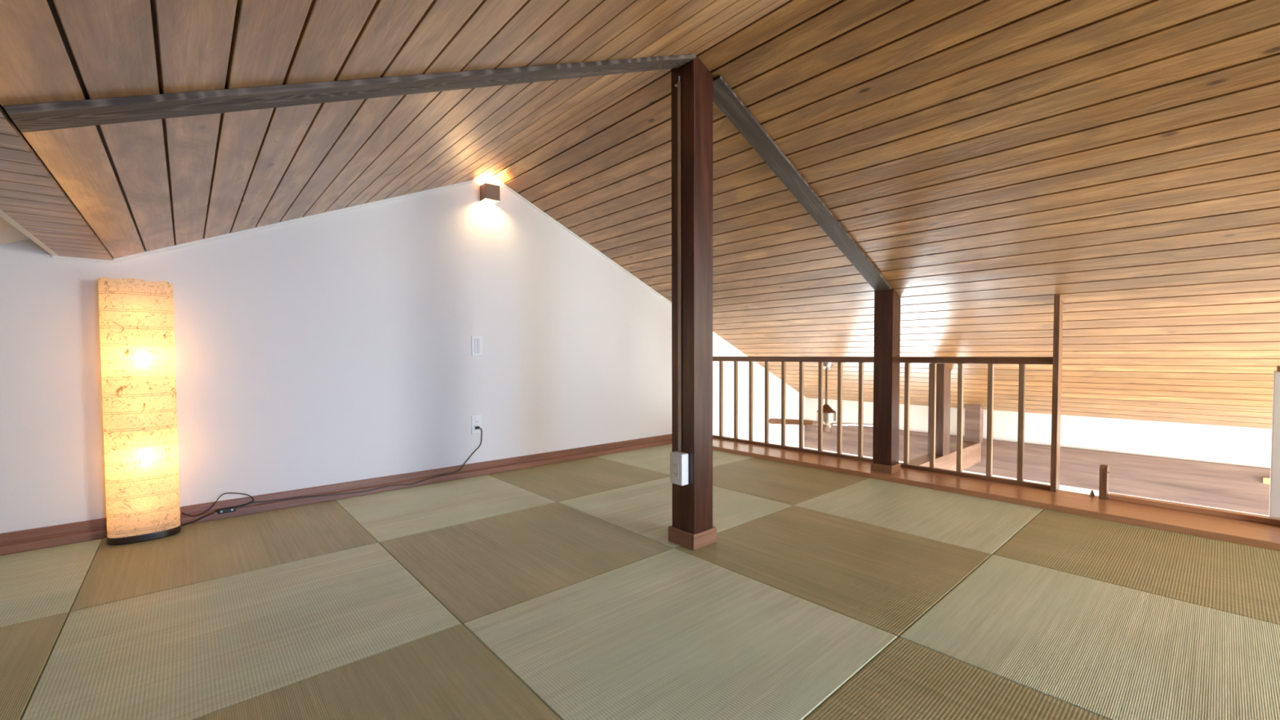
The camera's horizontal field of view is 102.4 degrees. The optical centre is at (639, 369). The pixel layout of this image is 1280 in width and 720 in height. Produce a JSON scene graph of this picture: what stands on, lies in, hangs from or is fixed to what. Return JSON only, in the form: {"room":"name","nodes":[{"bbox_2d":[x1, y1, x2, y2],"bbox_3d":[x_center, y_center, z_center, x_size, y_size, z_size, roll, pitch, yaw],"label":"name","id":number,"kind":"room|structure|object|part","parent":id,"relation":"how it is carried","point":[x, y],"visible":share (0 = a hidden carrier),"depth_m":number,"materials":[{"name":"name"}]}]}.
{"room":"attic loft room","nodes":[
{"label":"attic loft room","id":0,"kind":"room"},
{"bbox_2d":[0,216,30,244],"bbox_3d":[-0.895,-0.225,-0.584,1.296,0.593,6.119,-2,2,-41],"label":"ceiling","id":1,"kind":"structure","parent":0,"point":[9,233],"depth_m":1.96,"materials":[{"name":"white paint"}]},
{"bbox_2d":[0,0,789,260],"bbox_3d":[0.326,-0.842,0.477,1.967,0.818,6.119,-2,2,-41],"label":"ceiling","id":2,"kind":"structure","parent":0,"point":[140,186],"depth_m":1.34,"materials":[{"name":"brown wood"}]},
{"bbox_2d":[3,53,696,133],"bbox_3d":[-0.463,-0.831,1.472,1.735,0.750,0.098,-2,2,-41],"label":"rafter","id":3,"kind":"object","parent":2,"relation":"attached to","point":[29,117],"visible":1,"depth_m":1.16,"materials":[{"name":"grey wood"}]},
{"bbox_2d":[0,177,805,555],"bbox_3d":[-0.770,0.955,3.720,7.320,4.546,0.120,-2,2,-41],"label":"wall","id":4,"kind":"structure","parent":0,"point":[335,348],"depth_m":2.89,"materials":[{"name":"white paint"}]},
{"bbox_2d":[0,209,57,255],"bbox_3d":[-0.403,-0.478,-0.156,0.020,0.136,6.119,-2,2,-41],"label":"trim","id":5,"kind":"structure","parent":4,"relation":"attached to","point":[2,215],"depth_m":1.73,"materials":[{"name":"beige wood"}]},
{"bbox_2d":[0,433,671,555],"bbox_3d":[-1.406,0.659,3.054,5.300,0.082,0.026,-2,2,-41],"label":"baseboard","id":6,"kind":"structure","parent":4,"relation":"attached to","point":[12,542],"depth_m":2.77,"materials":[{"name":"brown wood"}]},
{"bbox_2d":[52,175,806,399],"bbox_3d":[-0.246,-0.448,4.057,5.824,1.707,0.012,-2,2,-41],"label":"trim","id":7,"kind":"structure","parent":4,"relation":"attached to","point":[228,235],"depth_m":2.79,"materials":[{"name":"white paint"}]},
{"bbox_2d":[471,414,481,434],"bbox_3d":[-1.066,0.355,3.358,0.069,0.124,0.008,-2,2,-41],"label":"wall socket","id":8,"kind":"object","parent":4,"relation":"attached to","point":[476,420],"visible":1,"depth_m":3.35,"materials":[{"name":"white plastic"}]},
{"bbox_2d":[471,336,482,355],"bbox_3d":[-1.060,-0.156,3.347,0.070,0.125,0.010,-2,2,-41],"label":"light switch","id":9,"kind":"object","parent":4,"relation":"attached to","point":[477,345],"visible":1,"depth_m":3.35,"materials":[{"name":"white plastic"}]},
{"bbox_2d":[480,182,500,204],"bbox_3d":[-0.976,-1.147,3.347,0.100,0.100,0.082,-2,2,-41],"label":"wall lamp","id":10,"kind":"object","parent":4,"relation":"attached to","point":[489,193],"visible":1,"depth_m":3.32,"materials":[{"name":"brown metal"}]},
{"bbox_2d":[493,0,1279,429],"bbox_3d":[2.502,-0.444,2.409,3.922,1.751,6.119,-2,2,-41],"label":"ceiling","id":11,"kind":"structure","parent":0,"point":[991,160],"depth_m":2.32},
{"bbox_2d":[712,75,891,290],"bbox_3d":[0.910,-0.848,2.677,1.650,0.735,0.100,-2,2,-41],"label":"rafter","id":12,"kind":"object","parent":11,"relation":"attached to","point":[723,95],"visible":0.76,"depth_m":2.51,"materials":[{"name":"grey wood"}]},
{"bbox_2d":[768,362,873,433],"bbox_3d":[1.729,0.222,4.777,0.803,0.610,0.803,-1,2,-23],"label":"ceiling fan","id":13,"kind":"object","parent":11,"relation":"hanging from","point":[828,414],"visible":0.81,"depth_m":4.74,"materials":[{"name":"metal"}]},
{"bbox_3d":[1.428,0.494,4.905,0.410,0.039,0.120,0,2,22],"label":"blade","id":14,"kind":"part","parent":13,"relation":"part of","materials":[{"name":"brown wood"}]},
{"bbox_3d":[1.611,0.506,4.483,0.120,0.039,0.410,0,2,22],"label":"blade","id":15,"kind":"part","parent":13,"relation":"part of","materials":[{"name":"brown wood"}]},
{"bbox_3d":[1.729,0.152,4.775,0.020,0.364,0.020,-2,2,-41],"label":"rod","id":16,"kind":"part","parent":13,"relation":"part of","materials":[{"name":"brown metal"}]},
{"bbox_3d":[2.033,0.499,4.666,0.410,0.039,0.120,0,2,22],"label":"blade","id":17,"kind":"part","parent":13,"relation":"part of","materials":[{"name":"brown wood"}]},
{"bbox_2d":[805,397,1271,515],"bbox_3d":[4.011,1.781,3.802,0.120,2.850,6.119,-2,2,-41],"label":"wall","id":18,"kind":"structure","parent":0,"point":[1220,444],"depth_m":4.00,"materials":[{"name":"white paint"}]},
{"bbox_2d":[804,421,1270,515],"bbox_3d":[3.948,0.808,3.725,0.029,0.311,6.108,-2,2,-41],"label":"floor","id":19,"kind":"structure","parent":18,"relation":"attached to","point":[1241,488],"depth_m":3.97,"materials":[{"name":"brown wood"}]},
{"bbox_2d":[909,441,981,471],"bbox_3d":[2.392,0.762,4.124,1.773,0.180,0.114,-2,2,-41],"label":"tie beam","id":20,"kind":"structure","parent":19,"relation":"attached to","point":[971,451],"depth_m":4.23,"materials":[{"name":"brown wood"}]},
{"bbox_2d":[928,364,930,453],"bbox_3d":[2.315,0.312,4.105,0.025,0.722,0.018,-2,2,-41],"label":"strut","id":21,"kind":"object","parent":20,"relation":"on","point":[929,400],"visible":0.5,"depth_m":4.10,"materials":[{"name":"brown wood"}]},
{"bbox_2d":[935,363,951,456],"bbox_3d":[2.398,0.310,4.097,0.150,0.724,0.083,-2,2,-41],"label":"post","id":22,"kind":"object","parent":20,"relation":"on","point":[942,419],"visible":0.79,"depth_m":4.04,"materials":[{"name":"brown wood"}]},
{"bbox_2d":[964,404,983,443],"bbox_3d":[3.026,0.481,4.665,0.094,0.344,0.120,-2,2,-41],"label":"block","id":23,"kind":"object","parent":20,"relation":"on","point":[974,414],"visible":1,"depth_m":4.63,"materials":[{"name":"brown wood"}]},
{"bbox_2d":[1262,476,1270,484],"bbox_3d":[4.199,0.739,3.400,0.020,0.043,0.110,-2,2,-41],"label":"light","id":24,"kind":"object","parent":19,"relation":"attached to","point":[1265,480],"visible":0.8,"depth_m":3.42,"materials":[{"name":"yellow"}]},
{"bbox_2d":[1268,365,1279,517],"bbox_3d":[3.104,0.453,1.985,0.080,0.925,0.850,-2,2,-41],"label":"wall","id":25,"kind":"structure","parent":0,"point":[1274,488],"depth_m":2.27,"materials":[{"name":"white paint"}]},
{"bbox_2d":[712,437,1279,551],"bbox_3d":[2.457,0.705,2.400,0.374,0.061,6.119,-2,2,-41],"label":"trim","id":26,"kind":"structure","parent":25,"relation":"attached to","point":[1253,534],"depth_m":2.67,"materials":[{"name":"brown wood"}]},
{"bbox_2d":[712,356,1053,489],"bbox_3d":[1.410,0.269,3.809,0.044,0.734,2.604,-2,2,-41],"label":"balustrade","id":27,"kind":"object","parent":26,"relation":"on","point":[1022,362],"visible":0.82,"depth_m":3.57,"materials":[{"name":"brown wood"}]},
{"bbox_3d":[1.412,0.625,3.820,0.036,0.022,2.604,-2,2,-41],"label":"rail","id":28,"kind":"part","parent":27,"relation":"part of","materials":[{"name":"brown wood"}]},
{"bbox_3d":[1.409,-0.077,3.799,0.044,0.042,2.604,-2,2,-41],"label":"rail","id":29,"kind":"part","parent":27,"relation":"part of","materials":[{"name":"brown wood"}]},
{"bbox_2d":[870,288,901,474],"bbox_3d":[1.584,0.070,3.303,0.142,1.162,0.136,-2,2,-41],"label":"post","id":30,"kind":"object","parent":26,"relation":"on","point":[886,349],"visible":1,"depth_m":3.26,"materials":[{"name":"brown wood"}]},
{"bbox_3d":[1.586,0.625,3.320,0.142,0.050,0.136,-2,2,-41],"label":"post skirting","id":31,"kind":"part","parent":30,"relation":"part of","materials":[{"name":"brown wood"}]},
{"bbox_2d":[1049,294,1062,492],"bbox_3d":[2.282,0.129,2.818,0.092,1.068,0.024,-2,2,-41],"label":"end post","id":32,"kind":"object","parent":26,"relation":"on","point":[1058,303],"visible":1,"depth_m":2.79,"materials":[{"name":"brown wood"}]},
{"bbox_2d":[1089,489,1094,496],"bbox_3d":[2.396,0.650,2.728,0.022,0.030,0.022,-2,2,-41],"label":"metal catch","id":33,"kind":"object","parent":26,"relation":"on","point":[1091,493],"visible":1,"depth_m":2.72,"materials":[{"name":"metal"}]},
{"bbox_2d":[1098,464,1109,499],"bbox_3d":[2.412,0.579,2.672,0.073,0.175,0.033,-2,2,-41],"label":"stub","id":34,"kind":"object","parent":26,"relation":"on","point":[1104,468],"visible":0.99,"depth_m":2.65,"materials":[{"name":"brown wood"}]},
{"bbox_2d":[1107,493,1279,525],"bbox_3d":[2.887,0.668,2.153,0.055,0.026,1.380,-2,2,-41],"label":"sill","id":35,"kind":"structure","parent":25,"relation":"attached to","point":[1124,498],"depth_m":2.42,"materials":[{"name":"brown wood"}]},
{"bbox_3d":[0.610,0.887,0.776,5.300,0.250,6.119,-2,2,-41],"label":"floor","id":36,"kind":"structure","parent":0,"visible":0},
{"bbox_2d":[0,612,68,719],"bbox_3d":[-1.802,0.781,0.970,0.878,0.030,0.878,-2,2,-41],"label":"mat","id":37,"kind":"object","parent":36,"relation":"on","point":[26,648],"visible":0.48,"depth_m":1.34,"materials":[{"name":"wicker"}]},
{"bbox_2d":[0,538,102,627],"bbox_3d":[-2.374,0.763,1.618,0.878,0.030,0.846,-2,2,-41],"label":"mat","id":38,"kind":"object","parent":36,"relation":"on","point":[42,583],"visible":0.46,"depth_m":1.82,"materials":[{"name":"beige wicker"}]},
{"bbox_2d":[70,500,377,612],"bbox_3d":[-1.714,0.742,2.200,0.878,0.030,0.846,-2,2,-41],"label":"mat","id":39,"kind":"object","parent":36,"relation":"on","point":[209,550],"visible":0.73,"depth_m":2.09,"materials":[{"name":"wicker"}]},
{"bbox_2d":[97,276,181,545],"bbox_3d":[-2.156,0.172,2.224,0.234,1.112,0.144,-2,2,-41],"label":"floor lamp","id":40,"kind":"object","parent":39,"relation":"on","point":[137,335],"visible":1,"depth_m":2.17,"materials":[{"name":"yellow paper"}]},
{"bbox_2d":[181,426,482,526],"bbox_3d":[-1.580,0.544,2.873,1.490,0.319,0.038,-2,2,-43],"label":"power cord","id":41,"kind":"object","parent":39,"relation":"on","point":[233,508],"visible":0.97,"depth_m":2.60,"materials":[{"name":"black rubber"}]},
{"bbox_2d":[217,506,235,514],"bbox_3d":[-2.001,0.681,2.492,0.068,0.021,0.016,-2,2,-41],"label":"switch","id":42,"kind":"object","parent":41,"relation":"attached to","point":[233,508],"depth_m":2.49,"materials":[{"name":"plastic"}]},
{"bbox_2d":[21,542,461,719],"bbox_3d":[-1.143,0.760,1.552,0.878,0.030,0.878,-2,2,-41],"label":"mat","id":43,"kind":"object","parent":36,"relation":"on","point":[198,650],"visible":0.81,"depth_m":1.44,"materials":[{"name":"beige wicker"}]},
{"bbox_2d":[193,623,560,719],"bbox_3d":[-0.560,0.778,0.893,0.878,0.030,0.878,-2,2,-41],"label":"mat","id":44,"kind":"object","parent":36,"relation":"on","point":[449,673],"visible":1,"depth_m":1.20,"materials":[{"name":"wicker"}]},
{"bbox_2d":[335,474,555,542],"bbox_3d":[-1.054,0.722,2.782,0.878,0.030,0.846,-2,2,-41],"label":"mat","id":45,"kind":"object","parent":36,"relation":"on","point":[400,513],"visible":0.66,"depth_m":2.70,"materials":[{"name":"beige wicker"}]},
{"bbox_2d":[378,502,673,624],"bbox_3d":[-0.483,0.740,2.134,0.878,0.030,0.878,-2,2,-41],"label":"mat","id":46,"kind":"object","parent":36,"relation":"on","point":[476,569],"visible":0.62,"depth_m":2.03,"materials":[{"name":"wicker"}]},
{"bbox_2d":[488,456,670,502],"bbox_3d":[-0.395,0.702,3.364,0.878,0.030,0.846,-2,2,-41],"label":"mat","id":47,"kind":"object","parent":36,"relation":"on","point":[571,479],"visible":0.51,"depth_m":3.29,"materials":[{"name":"wicker"}]},
{"bbox_2d":[557,476,792,548],"bbox_3d":[0.177,0.720,2.716,0.878,0.030,0.878,-2,2,-41],"label":"mat","id":48,"kind":"object","parent":36,"relation":"on","point":[644,508],"visible":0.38,"depth_m":2.64,"materials":[{"name":"beige wicker"}]},
{"bbox_2d":[595,444,754,475],"bbox_3d":[0.263,0.681,3.943,0.872,0.030,0.846,-2,2,-41],"label":"mat","id":49,"kind":"object","parent":36,"relation":"on","point":[657,459],"visible":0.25,"depth_m":3.90,"materials":[{"name":"beige wicker"}]},
{"bbox_2d":[463,548,897,719],"bbox_3d":[0.100,0.758,1.474,0.878,0.030,0.878,-2,2,-41],"label":"mat","id":50,"kind":"object","parent":36,"relation":"on","point":[673,633],"visible":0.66,"depth_m":1.39,"materials":[{"name":"beige wicker"}]},
{"bbox_2d":[712,457,868,505],"bbox_3d":[0.835,0.699,3.296,0.872,0.030,0.878,-2,2,-41],"label":"mat","id":51,"kind":"object","parent":36,"relation":"on","point":[780,482],"visible":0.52,"depth_m":3.22,"materials":[{"name":"wicker"}]},
{"bbox_2d":[675,505,991,638],"bbox_3d":[0.759,0.737,2.056,0.878,0.030,0.878,-2,2,-41],"label":"mat","id":52,"kind":"object","parent":36,"relation":"on","point":[886,580],"visible":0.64,"depth_m":1.94,"materials":[{"name":"wicker"}]},
{"bbox_2d":[667,56,717,550],"bbox_3d":[0.217,-0.260,2.134,0.146,1.964,0.149,-2,2,-41],"label":"post","id":53,"kind":"object","parent":52,"relation":"on","point":[691,527],"visible":0.99,"depth_m":2.09,"materials":[{"name":"brown wood"}]},
{"bbox_2d":[675,75,681,451],"bbox_3d":[0.156,-0.423,2.098,0.012,1.518,0.024,-2,2,-41],"label":"conduit","id":54,"kind":"object","parent":53,"relation":"attached to","point":[678,86],"visible":1,"depth_m":2.09,"materials":[{"name":"brown plastic"}]},
{"bbox_3d":[0.160,-0.413,2.095,0.009,1.498,0.014,-2,2,-41],"label":"moulding","id":55,"kind":"part","parent":54,"relation":"part of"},
{"bbox_2d":[670,451,688,485],"bbox_3d":[0.159,0.401,2.099,0.044,0.128,0.072,-2,2,-41],"label":"socket","id":56,"kind":"object","parent":53,"relation":"attached to","point":[678,460],"visible":1,"depth_m":2.08,"materials":[{"name":"white plastic"}]},
{"bbox_3d":[0.221,0.690,2.163,0.146,0.062,0.149,-2,2,-41],"label":"post skirting","id":57,"kind":"part","parent":53,"relation":"part of","materials":[{"name":"brown wood"}]},
{"bbox_2d":[794,478,1043,555],"bbox_3d":[1.417,0.717,2.636,0.872,0.030,0.878,-2,2,-41],"label":"mat","id":58,"kind":"object","parent":36,"relation":"on","point":[975,523],"visible":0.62,"depth_m":2.56,"materials":[{"name":"beige wicker"}]},
{"bbox_2d":[804,636,1108,719],"bbox_3d":[0.682,0.776,0.815,0.878,0.029,0.878,-2,2,-41],"label":"mat","id":59,"kind":"object","parent":36,"relation":"on","point":[908,680],"visible":1,"depth_m":1.19,"materials":[{"name":"wicker"}]},
{"bbox_2d":[899,554,1279,719],"bbox_3d":[1.342,0.755,1.397,0.878,0.030,0.878,-2,2,-41],"label":"mat","id":60,"kind":"object","parent":36,"relation":"on","point":[1110,651],"visible":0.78,"depth_m":1.39,"materials":[{"name":"beige wicker"}]},
{"bbox_2d":[993,509,1279,625],"bbox_3d":[1.999,0.735,1.976,0.872,0.030,0.878,-2,2,-41],"label":"mat","id":61,"kind":"object","parent":36,"relation":"on","point":[1237,579],"visible":0.75,"depth_m":1.94,"materials":[{"name":"wicker"}]}
]}

